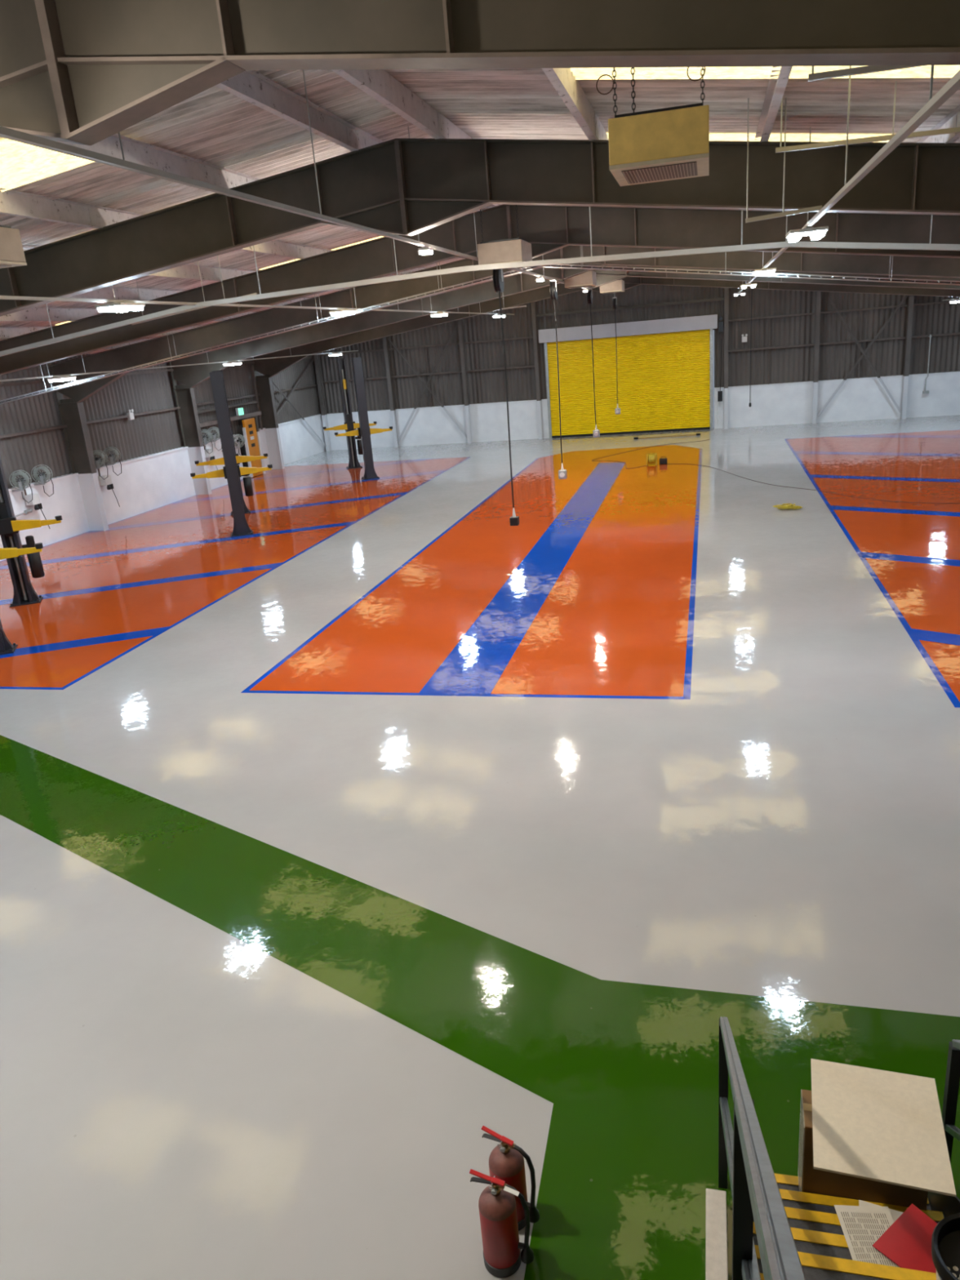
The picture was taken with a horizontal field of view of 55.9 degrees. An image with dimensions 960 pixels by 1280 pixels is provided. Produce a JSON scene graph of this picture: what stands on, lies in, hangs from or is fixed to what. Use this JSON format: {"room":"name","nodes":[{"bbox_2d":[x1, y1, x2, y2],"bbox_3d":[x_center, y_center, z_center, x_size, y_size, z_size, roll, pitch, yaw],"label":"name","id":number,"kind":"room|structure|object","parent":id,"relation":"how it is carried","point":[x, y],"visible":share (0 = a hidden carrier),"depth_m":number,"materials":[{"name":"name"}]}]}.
{"room":"auto repair workshop","nodes":[
{"label":"auto repair workshop","id":0,"kind":"room"},
{"bbox_2d":[0,353,326,560],"bbox_3d":[-12.639,-3.608,19.647,0.340,4.950,46.500,0,19,14],"label":"wall","id":1,"kind":"structure","parent":0,"point":[156,468],"depth_m":27.48,"materials":[{"name":"white paint"}]},
{"bbox_2d":[8,470,32,502],"bbox_3d":[-11.472,-3.830,22.650,0.489,0.834,0.202,-6,18,-5],"label":"hose reel","id":2,"kind":"object","parent":1,"relation":"attached to","point":[20,484],"visible":1,"depth_m":22.55,"materials":[{"name":"grey plastic"}]},
{"bbox_2d":[23,488,49,528],"bbox_3d":[-11.427,-3.434,23.282,0.240,1.252,0.399,0,19,14],"label":"box","id":3,"kind":"object","parent":1,"relation":"attached to","point":[36,502],"visible":0.93,"depth_m":23.12,"materials":[{"name":"white plastic"}]},
{"bbox_2d":[31,464,53,497],"bbox_3d":[-11.287,-4.107,23.378,0.489,0.834,0.202,-6,18,-5],"label":"hose reel","id":4,"kind":"object","parent":1,"relation":"attached to","point":[42,479],"visible":1,"depth_m":23.29,"materials":[{"name":"metal"}]},
{"bbox_2d":[92,449,108,479],"bbox_3d":[-10.729,-4.918,25.458,0.489,0.834,0.202,-6,18,-5],"label":"hose reel","id":5,"kind":"object","parent":1,"relation":"attached to","point":[98,464],"visible":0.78,"depth_m":25.38,"materials":[{"name":"metal"}]},
{"bbox_2d":[97,468,119,506],"bbox_3d":[-10.718,-4.421,26.079,0.240,1.252,0.398,0,19,14],"label":"box","id":6,"kind":"object","parent":1,"relation":"attached to","point":[107,482],"visible":0.96,"depth_m":25.89,"materials":[{"name":"white plastic"}]},
{"bbox_2d":[102,446,121,475],"bbox_3d":[-10.579,-5.137,26.051,0.489,0.834,0.202,-6,18,-5],"label":"hose reel","id":7,"kind":"object","parent":1,"relation":"attached to","point":[112,460],"visible":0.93,"depth_m":25.97,"materials":[{"name":"metal"}]},
{"bbox_2d":[200,429,213,453],"bbox_3d":[-9.364,-6.753,30.843,0.489,0.834,0.202,-6,18,-5],"label":"hose reel","id":8,"kind":"object","parent":1,"relation":"attached to","point":[205,441],"visible":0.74,"depth_m":30.76,"materials":[{"name":"metal"}]},
{"bbox_2d":[203,444,217,470],"bbox_3d":[-9.358,-6.313,31.445,0.240,1.252,0.398,0,19,14],"label":"box","id":9,"kind":"object","parent":1,"relation":"attached to","point":[210,455],"visible":0.74,"depth_m":31.23,"materials":[{"name":"white plastic"}]},
{"bbox_2d":[206,426,222,450],"bbox_3d":[-9.215,-6.982,31.433,0.489,0.834,0.202,-6,18,-5],"label":"hose reel","id":10,"kind":"object","parent":1,"relation":"attached to","point":[215,436],"visible":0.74,"depth_m":31.34,"materials":[{"name":"metal"}]},
{"bbox_2d":[197,365,266,477],"bbox_3d":[-9.173,-7.773,32.852,0.670,4.000,5.030,0,19,14],"label":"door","id":11,"kind":"structure","parent":1,"relation":"in","point":[259,413],"depth_m":34.12,"materials":[{"name":"orange metal"}]},
{"bbox_2d":[233,434,245,455],"bbox_3d":[-8.808,-7.093,33.035,0.489,0.834,0.202,-6,18,-5],"label":"hose reel","id":12,"kind":"object","parent":1,"relation":"attached to","point":[237,436],"visible":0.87,"depth_m":32.95,"materials":[{"name":"metal"}]},
{"bbox_2d":[276,358,313,415],"bbox_3d":[-7.820,-10.399,37.724,0.050,2.382,5.141,0,19,14],"label":"brace","id":13,"kind":"object","parent":1,"relation":"attached to","point":[312,361],"visible":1,"depth_m":37.99,"materials":[{"name":"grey metal"}]},
{"bbox_2d":[271,380,326,446],"bbox_3d":[-7.695,-9.619,37.970,0.050,3.624,5.151,0,19,14],"label":"brace","id":14,"kind":"object","parent":1,"relation":"attached to","point":[273,382],"visible":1,"depth_m":38.09,"materials":[{"name":"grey metal"}]},
{"bbox_2d":[0,414,959,1279],"bbox_3d":[1.014,-1.280,17.008,28.300,0.003,46.500,0,19,14],"label":"floor","id":15,"kind":"structure","parent":0,"point":[389,820],"depth_m":7.99,"materials":[{"name":"grey paint"}]},
{"bbox_2d":[0,457,62,654],"bbox_3d":[-8.621,-2.167,15.772,2.020,3.996,3.890,-10,19,-16],"label":"lift","id":16,"kind":"object","parent":15,"relation":"on","point":[13,551],"visible":1,"depth_m":17.46,"materials":[{"name":"grey paint"}]},
{"bbox_2d":[190,369,272,537],"bbox_3d":[-6.676,-5.082,24.079,2.020,3.996,3.890,-9,19,-13],"label":"lift","id":17,"kind":"object","parent":15,"relation":"on","point":[231,471],"visible":1,"depth_m":22.66,"materials":[{"name":"grey paint"}]},
{"bbox_2d":[313,352,331,451],"bbox_3d":[-7.049,-10.818,40.359,0.160,4.718,0.240,0,19,14],"label":"post","id":18,"kind":"object","parent":15,"relation":"on","point":[317,359],"visible":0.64,"depth_m":40.35,"materials":[{"name":"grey metal"}]},
{"bbox_2d":[323,356,392,479],"bbox_3d":[-4.438,-7.955,32.181,2.020,3.996,3.890,-10,19,-15],"label":"lift","id":19,"kind":"object","parent":15,"relation":"on","point":[363,432],"visible":1,"depth_m":31.04,"materials":[{"name":"grey paint"}]},
{"bbox_2d":[382,336,399,447],"bbox_3d":[-3.906,-11.022,39.491,0.160,5.142,0.240,0,19,14],"label":"post","id":20,"kind":"object","parent":15,"relation":"on","point":[385,342],"visible":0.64,"depth_m":39.49,"materials":[{"name":"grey metal"}]},
{"bbox_2d":[397,324,457,441],"bbox_3d":[-2.292,-11.027,39.081,3.224,4.700,0.051,0,19,14],"label":"brace","id":21,"kind":"object","parent":20,"relation":"attached to","point":[456,326],"visible":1,"depth_m":39.02,"materials":[{"name":"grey metal"}]},
{"bbox_2d":[457,319,472,443],"bbox_3d":[-0.657,-11.232,38.594,0.160,5.580,0.240,0,19,14],"label":"post","id":22,"kind":"object","parent":15,"relation":"on","point":[460,331],"visible":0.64,"depth_m":38.58,"materials":[{"name":"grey metal"}]},
{"bbox_2d":[386,337,466,437],"bbox_3d":[-2.246,-10.866,39.060,3.223,4.403,0.051,0,19,14],"label":"brace","id":23,"kind":"object","parent":22,"relation":"attached to","point":[388,339],"visible":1,"depth_m":39.06,"materials":[{"name":"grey metal"}]},
{"bbox_2d":[0,0,959,146],"bbox_3d":[-1.924,-0.518,5.429,27.602,6.289,0.210,0,19,14],"label":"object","id":24,"kind":"structure","parent":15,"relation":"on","point":[80,72],"depth_m":4.22,"materials":[{"name":"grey metal"}]},
{"bbox_2d":[0,324,205,339],"bbox_3d":[-9.311,-5.997,17.689,0.081,0.230,46.000,0,19,14],"label":"roof purlin","id":25,"kind":"structure","parent":24,"relation":"on","point":[6,333],"depth_m":18.16,"materials":[{"name":"white paint"}]},
{"bbox_2d":[0,307,256,321],"bbox_3d":[-7.777,-6.195,17.230,0.081,0.230,46.000,0,19,14],"label":"roof purlin","id":26,"kind":"structure","parent":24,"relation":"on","point":[32,314],"depth_m":16.81,"materials":[{"name":"white paint"}]},
{"bbox_2d":[102,337,154,349],"bbox_3d":[-10.845,-5.798,18.148,0.081,0.230,46.000,0,19,14],"label":"roof purlin","id":27,"kind":"structure","parent":24,"relation":"on","point":[141,340],"depth_m":24.10,"materials":[{"name":"white paint"}]},
{"bbox_2d":[57,133,260,188],"bbox_3d":[-1.544,-7.000,15.367,0.081,0.230,46.000,0,19,14],"label":"roof purlin","id":28,"kind":"structure","parent":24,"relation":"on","point":[135,151],"depth_m":9.12,"materials":[{"name":"white paint"}]},
{"bbox_2d":[67,286,310,305],"bbox_3d":[-6.243,-6.393,16.771,0.081,0.230,46.000,0,19,14],"label":"roof purlin","id":29,"kind":"structure","parent":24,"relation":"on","point":[104,293],"depth_m":16.39,"materials":[{"name":"white paint"}]},
{"bbox_2d":[0,187,428,274],"bbox_3d":[-3.126,-6.796,15.840,0.081,0.230,46.000,0,19,14],"label":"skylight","id":30,"kind":"structure","parent":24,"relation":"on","point":[12,202],"depth_m":10.28,"materials":[{"name":"white paint"}]},
{"bbox_2d":[214,70,499,211],"bbox_3d":[-0.010,-7.199,14.908,0.081,0.230,46.000,0,19,14],"label":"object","id":31,"kind":"structure","parent":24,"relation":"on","point":[252,86],"depth_m":8.30,"materials":[{"name":"white paint"}]},
{"bbox_2d":[330,69,472,139],"bbox_3d":[0.902,-7.199,14.676,0.081,0.230,46.000,0,19,14],"label":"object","id":32,"kind":"structure","parent":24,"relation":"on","point":[379,84],"depth_m":8.21,"materials":[{"name":"white paint"}]},
{"bbox_2d":[542,67,608,140],"bbox_3d":[2.469,-7.004,14.348,0.081,0.230,46.000,0,19,14],"label":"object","id":33,"kind":"structure","parent":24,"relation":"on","point":[569,89],"depth_m":7.82,"materials":[{"name":"white paint"}]},
{"bbox_2d":[754,66,792,142],"bbox_3d":[4.086,-6.803,14.009,0.081,0.230,46.000,0,19,14],"label":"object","id":34,"kind":"structure","parent":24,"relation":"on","point":[776,86],"depth_m":7.62,"materials":[{"name":"white paint"}]},
{"bbox_2d":[0,137,959,316],"bbox_3d":[-0.611,-2.346,10.611,27.602,6.289,0.210,0,19,14],"label":"roof beam","id":35,"kind":"structure","parent":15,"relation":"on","point":[410,187],"depth_m":9.60,"materials":[{"name":"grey metal"}]},
{"bbox_2d":[0,204,959,375],"bbox_3d":[0.726,-4.206,15.886,27.602,6.289,0.210,0,19,14],"label":"roof beam","id":36,"kind":"structure","parent":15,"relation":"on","point":[548,228],"depth_m":14.98,"materials":[{"name":"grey metal"}]},
{"bbox_2d":[22,245,355,291],"bbox_3d":[-4.708,-6.591,16.313,0.081,0.230,46.000,0,19,14],"label":"roof purlin","id":37,"kind":"structure","parent":36,"relation":"attached to","point":[188,271],"depth_m":15.79,"materials":[{"name":"white paint"}]},
{"bbox_2d":[915,104,959,143],"bbox_3d":[5.702,-6.601,13.671,0.081,0.230,46.000,0,19,14],"label":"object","id":38,"kind":"structure","parent":36,"relation":"attached to","point":[952,120],"depth_m":8.52,"materials":[{"name":"white paint"}]},
{"bbox_2d":[469,1168,533,1277],"bbox_3d":[0.107,2.733,4.262,0.205,0.536,0.225,-15,21,-27],"label":"fire extinguisher","id":39,"kind":"object","parent":15,"relation":"on","point":[503,1255],"visible":1,"depth_m":4.21,"materials":[{"name":"red paint"}]},
{"bbox_2d":[49,245,959,531],"bbox_3d":[2.063,-6.065,21.160,27.602,6.289,0.210,0,19,14],"label":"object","id":40,"kind":"object","parent":15,"relation":"on","point":[71,411],"visible":0.61,"depth_m":21.77,"materials":[{"name":"grey metal"}]},
{"bbox_2d":[480,1125,539,1231],"bbox_3d":[0.155,2.660,4.471,0.205,0.536,0.224,-11,19,-18],"label":"fire extinguisher","id":41,"kind":"object","parent":15,"relation":"on","point":[506,1160],"visible":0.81,"depth_m":4.41,"materials":[{"name":"red paint"}]},
{"bbox_2d":[530,301,543,439],"bbox_3d":[2.380,-11.429,37.755,0.160,5.990,0.240,0,19,14],"label":"post","id":42,"kind":"object","parent":15,"relation":"on","point":[532,304],"visible":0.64,"depth_m":37.73,"materials":[{"name":"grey metal"}]},
{"bbox_2d":[168,265,959,494],"bbox_3d":[3.400,-7.925,26.434,27.602,6.289,0.210,0,19,14],"label":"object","id":43,"kind":"object","parent":15,"relation":"on","point":[193,375],"visible":0.56,"depth_m":27.51,"materials":[{"name":"grey metal"}]},
{"bbox_2d":[251,276,959,469],"bbox_3d":[4.736,-9.785,31.708,27.602,6.289,0.210,0,19,14],"label":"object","id":44,"kind":"object","parent":15,"relation":"on","point":[270,367],"visible":0.49,"depth_m":32.66,"materials":[{"name":"grey metal"}]},
{"bbox_2d":[646,453,657,465],"bbox_3d":[5.466,-5.765,28.797,0.324,0.366,0.340,0,19,14],"label":"drum","id":45,"kind":"object","parent":15,"relation":"on","point":[651,459],"visible":1,"depth_m":28.69,"materials":[{"name":"yellow paint"}]},
{"bbox_2d":[634,433,700,439],"bbox_3d":[7.366,-8.027,35.639,2.560,0.070,0.140,-1,19,11],"label":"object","id":46,"kind":"object","parent":15,"relation":"on","point":[696,434],"visible":1,"depth_m":35.60,"materials":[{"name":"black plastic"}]},
{"bbox_2d":[705,1188,728,1279],"bbox_3d":[0.957,3.097,3.643,0.098,0.097,1.925,0,19,14],"label":"timber baulk","id":47,"kind":"object","parent":15,"relation":"on","point":[716,1246],"visible":1,"depth_m":4.28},
{"bbox_2d":[724,287,728,429],"bbox_3d":[9.766,-11.431,35.882,0.160,5.980,0.240,0,19,14],"label":"post","id":48,"kind":"object","parent":15,"relation":"on","point":[726,289],"visible":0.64,"depth_m":35.82,"materials":[{"name":"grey metal"}]},
{"bbox_2d":[716,338,722,422],"bbox_3d":[9.671,-10.341,36.257,0.350,3.302,0.120,0,19,14],"label":"control box","id":49,"kind":"object","parent":48,"relation":"attached to","point":[719,393],"visible":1,"depth_m":36.36,"materials":[{"name":"black plastic"}]},
{"bbox_2d":[773,502,802,509],"bbox_3d":[6.987,-3.030,20.547,0.643,0.123,0.373,0,19,14],"label":"coiled cable","id":50,"kind":"object","parent":15,"relation":"on","point":[784,506],"visible":1,"depth_m":20.46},
{"bbox_2d":[666,463,959,503],"bbox_3d":[8.275,-4.130,23.720,1.479,0.012,11.426,-14,20,-25],"label":"cable","id":51,"kind":"object","parent":15,"relation":"on","point":[667,464],"visible":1,"depth_m":21.87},
{"bbox_2d":[811,291,821,424],"bbox_3d":[13.070,-11.225,35.117,0.160,5.539,0.240,0,19,14],"label":"post","id":52,"kind":"object","parent":15,"relation":"on","point":[818,300],"visible":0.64,"depth_m":35.10,"materials":[{"name":"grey metal"}]},
{"bbox_2d":[817,294,908,417],"bbox_3d":[14.684,-10.877,34.831,3.123,4.352,0.051,0,19,14],"label":"brace","id":53,"kind":"object","parent":52,"relation":"attached to","point":[906,295],"visible":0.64,"depth_m":34.81,"materials":[{"name":"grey metal"}]},
{"bbox_2d":[752,1173,959,1279],"bbox_3d":[1.054,2.267,1.846,0.894,2.777,4.970,0,19,14],"label":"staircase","id":54,"kind":"structure","parent":15,"relation":"on","point":[820,1240],"depth_m":3.55,"materials":[{"name":"black metal"}]},
{"bbox_2d":[718,1016,805,1279],"bbox_3d":[0.712,1.602,2.457,0.069,3.708,3.538,0,19,14],"label":"handrail","id":55,"kind":"object","parent":54,"relation":"attached to","point":[755,1192],"visible":1,"depth_m":1.99,"materials":[{"name":"metal"}]},
{"bbox_2d":[798,1089,928,1210],"bbox_3d":[1.748,2.402,4.149,0.524,0.567,0.221,1,19,16],"label":"cardboard box","id":56,"kind":"object","parent":54,"relation":"on","point":[811,1180],"visible":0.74,"depth_m":4.08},
{"bbox_2d":[810,1058,955,1196],"bbox_3d":[1.761,2.137,4.014,0.540,0.012,0.620,2,19,19],"label":"table top","id":57,"kind":"object","parent":56,"relation":"on","point":[872,1124],"visible":1,"depth_m":3.98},
{"bbox_2d":[858,1200,903,1222],"bbox_3d":[1.584,2.315,3.517,0.200,0.015,0.250,2,20,21],"label":"paper sheet","id":58,"kind":"object","parent":54,"relation":"on","point":[895,1214],"visible":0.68,"depth_m":3.62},
{"bbox_2d":[834,1204,900,1267],"bbox_3d":[1.518,2.316,3.484,0.210,0.015,0.297,-3,18,4],"label":"paper sheet","id":59,"kind":"object","parent":58,"relation":"on","point":[861,1226],"visible":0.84,"depth_m":3.53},
{"bbox_2d":[872,1203,937,1272],"bbox_3d":[1.666,2.301,3.447,0.270,0.017,0.200,-17,22,-32],"label":"document folder","id":60,"kind":"object","parent":59,"relation":"on","point":[907,1242],"visible":0.67,"depth_m":3.46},
{"bbox_2d":[931,1213,959,1279],"bbox_3d":[1.652,2.138,2.984,0.310,0.295,0.310,0,19,14],"label":"paint bucket","id":61,"kind":"object","parent":54,"relation":"on","point":[945,1238],"visible":1,"depth_m":3.02,"materials":[{"name":"black plastic"}]},
{"bbox_2d":[900,295,914,418],"bbox_3d":[16.256,-11.027,34.379,0.160,5.114,0.240,0,19,14],"label":"post","id":62,"kind":"object","parent":15,"relation":"on","point":[911,298],"visible":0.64,"depth_m":34.38,"materials":[{"name":"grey metal"}]},
{"bbox_2d":[827,296,902,413],"bbox_3d":[14.785,-10.929,34.722,2.876,4.498,0.051,0,19,14],"label":"brace","id":63,"kind":"object","parent":62,"relation":"attached to","point":[828,298],"visible":1,"depth_m":34.72,"materials":[{"name":"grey metal"}]},
{"bbox_2d":[942,1039,959,1164],"bbox_3d":[1.676,1.601,2.212,0.078,3.708,3.539,0,19,14],"label":"handrail","id":64,"kind":"object","parent":15,"relation":"on","point":[952,1079],"visible":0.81,"depth_m":4.13,"materials":[{"name":"metal"}]},
{"bbox_2d":[0,68,959,355],"bbox_3d":[0.546,-6.634,15.184,28.100,1.946,46.400,0,19,14],"label":"ceiling","id":65,"kind":"structure","parent":0,"point":[215,126],"depth_m":9.04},
{"bbox_2d":[0,225,26,268],"bbox_3d":[-4.558,-3.644,7.827,0.640,0.781,0.804,0,19,14],"label":"heater","id":66,"kind":"object","parent":65,"relation":"hanging from","point":[11,251],"visible":1,"depth_m":8.06,"materials":[{"name":"beige paint"}]},
{"bbox_2d":[0,138,93,191],"bbox_3d":[-4.933,-4.379,8.629,3.100,0.441,1.130,0,19,14],"label":"window","id":67,"kind":"structure","parent":65,"relation":"attached to","point":[20,163],"depth_m":8.60,"materials":[{"name":"grey"}]},
{"bbox_2d":[0,337,358,382],"bbox_3d":[-9.719,-6.239,19.942,0.044,0.893,39.100,0,19,14],"label":"track","id":68,"kind":"object","parent":65,"relation":"hanging from","point":[85,373],"visible":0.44,"depth_m":24.34,"materials":[{"name":"metal"}]},
{"bbox_2d":[47,376,76,382],"bbox_3d":[-9.540,-5.963,20.648,0.380,0.100,0.540,0,19,14],"label":"lamp","id":69,"kind":"object","parent":68,"relation":"attached to","point":[60,378],"visible":1,"depth_m":20.47,"materials":[{"name":"grey"}]},
{"bbox_2d":[131,261,257,324],"bbox_3d":[-4.845,-5.859,15.079,2.404,0.953,0.035,0,19,14],"label":"support strut","id":70,"kind":"object","parent":65,"relation":"hanging from","point":[197,261],"visible":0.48,"depth_m":15.24,"materials":[{"name":"metal"}]},
{"bbox_2d":[0,262,493,404],"label":"track","id":71,"kind":"object","parent":65,"relation":"hanging from","point":[480,281],"depth_m":19.61,"materials":[{"name":"metal"}]},
{"bbox_2d":[0,255,514,315],"bbox_3d":[-3.150,-6.910,17.495,0.044,0.960,38.100,0,19,14],"label":"track","id":72,"kind":"object","parent":65,"relation":"hanging from","point":[2,297],"visible":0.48,"depth_m":13.02,"materials":[{"name":"metal"}]},
{"bbox_2d":[94,302,145,312],"bbox_3d":[-4.630,-4.289,11.653,0.380,0.100,0.540,0,19,14],"label":"lamp","id":73,"kind":"object","parent":72,"relation":"attached to","point":[114,307],"visible":1,"depth_m":11.50,"materials":[{"name":"grey"}]},
{"bbox_2d":[97,306,128,312],"bbox_3d":[-4.739,-4.266,11.689,0.110,0.050,0.500,0,19,14],"label":"diffuser","id":74,"kind":"object","parent":73,"relation":"attached to","point":[111,309],"depth_m":11.54,"materials":[{"name":"grey"}]},
{"bbox_2d":[112,305,143,311],"bbox_3d":[-4.516,-4.266,11.633,0.110,0.050,0.500,0,19,14],"label":"diffuser","id":75,"kind":"object","parent":73,"relation":"attached to","point":[126,308],"depth_m":11.57,"materials":[{"name":"grey"}]},
{"bbox_2d":[328,309,355,315],"bbox_3d":[-2.840,-6.780,18.716,0.380,0.100,0.540,0,19,14],"label":"lamp","id":76,"kind":"object","parent":72,"relation":"attached to","point":[340,312],"visible":1,"depth_m":18.53,"materials":[{"name":"grey"}]},
{"bbox_2d":[0,70,592,290],"bbox_3d":[-0.254,-5.838,12.233,0.044,1.222,29.100,0,19,14],"label":"track","id":77,"kind":"object","parent":65,"relation":"hanging from","point":[7,133],"visible":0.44,"depth_m":5.98,"materials":[{"name":"metal"}]},
{"bbox_2d":[417,246,432,254],"bbox_3d":[-0.643,-4.604,10.695,0.130,0.075,0.180,0,19,14],"label":"lamp","id":78,"kind":"object","parent":77,"relation":"attached to","point":[424,251],"visible":1,"depth_m":10.63,"materials":[{"name":"grey"}]},
{"bbox_2d":[492,268,519,525],"bbox_3d":[0.432,-3.911,14.799,0.146,4.120,0.380,0,19,14],"label":"reel","id":79,"kind":"object","parent":77,"relation":"hanging from","point":[498,274],"visible":0.93,"depth_m":14.56,"materials":[{"name":"black plastic"}]},
{"bbox_2d":[550,280,567,479],"bbox_3d":[1.711,-5.648,19.859,0.180,4.210,0.380,0,19,14],"label":"reel","id":80,"kind":"object","parent":77,"relation":"hanging from","point":[562,474],"visible":1,"depth_m":19.71,"materials":[{"name":"black plastic"}]},
{"bbox_2d":[586,288,599,437],"bbox_3d":[3.156,-7.645,25.122,0.184,3.960,0.380,0,19,14],"label":"reel","id":81,"kind":"object","parent":77,"relation":"hanging from","point":[596,433],"visible":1,"depth_m":25.04,"materials":[{"name":"black plastic"}]},
{"bbox_2d":[259,235,382,270],"bbox_3d":[-2.616,-7.603,17.770,3.100,0.441,1.500,0,19,14],"label":"window","id":82,"kind":"structure","parent":65,"relation":"attached to","point":[380,236],"depth_m":17.07,"materials":[{"name":"grey"}]},
{"bbox_2d":[0,206,959,356],"bbox_3d":[-0.082,-5.061,12.300,27.008,2.515,0.075,0,19,14],"label":"cable trunking","id":83,"kind":"object","parent":65,"relation":"hanging from","point":[780,244],"visible":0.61,"depth_m":12.17,"materials":[{"name":"metal"}]},
{"bbox_2d":[476,204,532,265],"bbox_3d":[0.352,-5.833,13.115,0.640,0.781,0.804,0,19,14],"label":"heater","id":84,"kind":"object","parent":65,"relation":"hanging from","point":[512,250],"visible":0.8,"depth_m":12.83,"materials":[{"name":"beige paint"}]},
{"bbox_2d":[564,270,596,288],"bbox_3d":[2.305,-8.541,20.823,0.640,0.781,0.804,0,19,14],"label":"heater","id":85,"kind":"object","parent":65,"relation":"hanging from","point":[587,279],"visible":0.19,"depth_m":20.56,"materials":[{"name":"beige paint"}]},
{"bbox_2d":[600,279,624,293],"bbox_3d":[3.833,-10.510,26.282,0.640,0.781,0.804,0,19,14],"label":"heater","id":86,"kind":"object","parent":65,"relation":"hanging from","point":[618,286],"visible":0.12,"depth_m":26.00,"materials":[{"name":"beige paint"}]},
{"bbox_2d":[612,293,620,414],"bbox_3d":[4.602,-10.309,30.739,0.180,5.150,0.380,0,19,14],"label":"reel","id":87,"kind":"object","parent":65,"relation":"hanging from","point":[617,411],"visible":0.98,"depth_m":30.85,"materials":[{"name":"black plastic"}]},
{"bbox_2d":[595,66,709,186],"bbox_3d":[1.190,-3.604,6.166,0.719,0.781,0.804,0,19,14],"label":"heater","id":88,"kind":"object","parent":65,"relation":"hanging from","point":[672,143],"visible":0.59,"depth_m":5.89,"materials":[{"name":"beige paint"}]},
{"bbox_2d":[621,161,697,183],"bbox_3d":[1.255,-3.240,6.280,0.490,0.004,0.600,0,19,14],"label":"grille","id":89,"kind":"object","parent":88,"relation":"attached to","point":[686,169],"depth_m":6.24,"materials":[{"name":"grey metal"}]},
{"bbox_2d":[503,245,959,285],"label":"cable tray","id":90,"kind":"object","parent":65,"relation":"hanging from","point":[570,266],"depth_m":16.98,"materials":[{"name":"metal"}]},
{"bbox_2d":[606,133,888,142],"bbox_3d":[2.979,-5.541,10.074,3.070,0.437,0.850,0,19,14],"label":"window","id":91,"kind":"structure","parent":65,"relation":"attached to","point":[713,136],"depth_m":9.70,"materials":[{"name":"grey"}]},
{"bbox_2d":[748,288,752,407],"bbox_3d":[10.595,-11.732,35.369,0.100,5.099,0.095,0,19,14],"label":"cable","id":92,"kind":"object","parent":65,"relation":"hanging from","point":[749,404],"visible":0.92,"depth_m":35.49,"materials":[{"name":"black plastic"}]},
{"bbox_2d":[570,65,959,79],"bbox_3d":[2.156,-4.396,6.827,3.070,0.437,1.130,0,19,14],"label":"skylight","id":93,"kind":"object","parent":65,"relation":"attached to","point":[940,71],"depth_m":7.23,"materials":[{"name":"grey"}]},
{"bbox_2d":[745,97,822,222],"bbox_3d":[2.767,-4.389,8.217,0.672,1.027,0.035,0,19,14],"label":"support strut","id":94,"kind":"object","parent":65,"relation":"hanging from","point":[784,213],"visible":0.96,"depth_m":8.32,"materials":[{"name":"metal"}]},
{"bbox_2d":[738,65,959,292],"bbox_3d":[4.758,-6.660,14.707,0.044,0.943,36.500,0,19,14],"label":"track","id":95,"kind":"object","parent":65,"relation":"hanging from","point":[935,102],"visible":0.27,"depth_m":5.17,"materials":[{"name":"metal"}]},
{"bbox_2d":[753,267,776,275],"bbox_3d":[5.300,-6.861,16.843,0.380,0.100,0.540,0,19,14],"label":"lamp","id":96,"kind":"object","parent":95,"relation":"attached to","point":[771,271],"visible":0.95,"depth_m":16.62,"materials":[{"name":"grey"}]},
{"bbox_2d":[785,226,828,242],"bbox_3d":[3.463,-4.306,9.596,0.380,0.100,0.540,0,19,14],"label":"lamp","id":97,"kind":"object","parent":95,"relation":"attached to","point":[815,233],"visible":1,"depth_m":9.39,"materials":[{"name":"grey"}]},
{"bbox_2d":[787,232,802,242],"bbox_3d":[3.354,-4.282,9.632,0.110,0.050,0.500,0,19,14],"label":"diffuser","id":98,"kind":"object","parent":97,"relation":"attached to","point":[792,237],"depth_m":9.43,"materials":[{"name":"grey"}]},
{"bbox_2d":[809,230,826,239],"bbox_3d":[3.576,-4.283,9.576,0.110,0.050,0.500,0,19,14],"label":"diffuser","id":99,"kind":"object","parent":97,"relation":"attached to","point":[815,234],"depth_m":9.37,"materials":[{"name":"grey"}]},
{"bbox_2d":[808,65,924,81],"bbox_3d":[2.719,-3.795,5.604,1.280,0.428,0.035,0,19,14],"label":"support strut","id":100,"kind":"object","parent":65,"relation":"hanging from","point":[870,68],"visible":0.45,"depth_m":5.74,"materials":[{"name":"metal"}]},
{"bbox_2d":[775,80,959,152],"bbox_3d":[3.494,-4.388,7.379,2.050,0.555,0.035,0,19,14],"label":"support strut","id":101,"kind":"object","parent":65,"relation":"hanging from","point":[954,130],"visible":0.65,"depth_m":7.52,"materials":[{"name":"metal"}]},
{"bbox_2d":[312,284,959,450],"bbox_3d":[6.101,-11.840,36.993,28.050,6.648,0.340,0,19,14],"label":"wall","id":102,"kind":"structure","parent":0,"point":[782,341],"depth_m":36.26,"materials":[{"name":"white paint"}]},
{"bbox_2d":[537,314,723,438],"bbox_3d":[6.161,-10.692,37.061,7.330,4.417,0.510,0,19,14],"label":"roller shutter","id":103,"kind":"object","parent":102,"relation":"attached to","point":[664,366],"visible":1,"depth_m":37.16,"materials":[{"name":"yellow paint"}]},
{"bbox_2d":[922,334,931,393],"bbox_3d":[17.019,-10.488,34.414,0.220,2.150,0.210,0,19,14],"label":"pipe","id":104,"kind":"object","parent":102,"relation":"attached to","point":[930,335],"visible":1,"depth_m":34.37,"materials":[{"name":"metal"}]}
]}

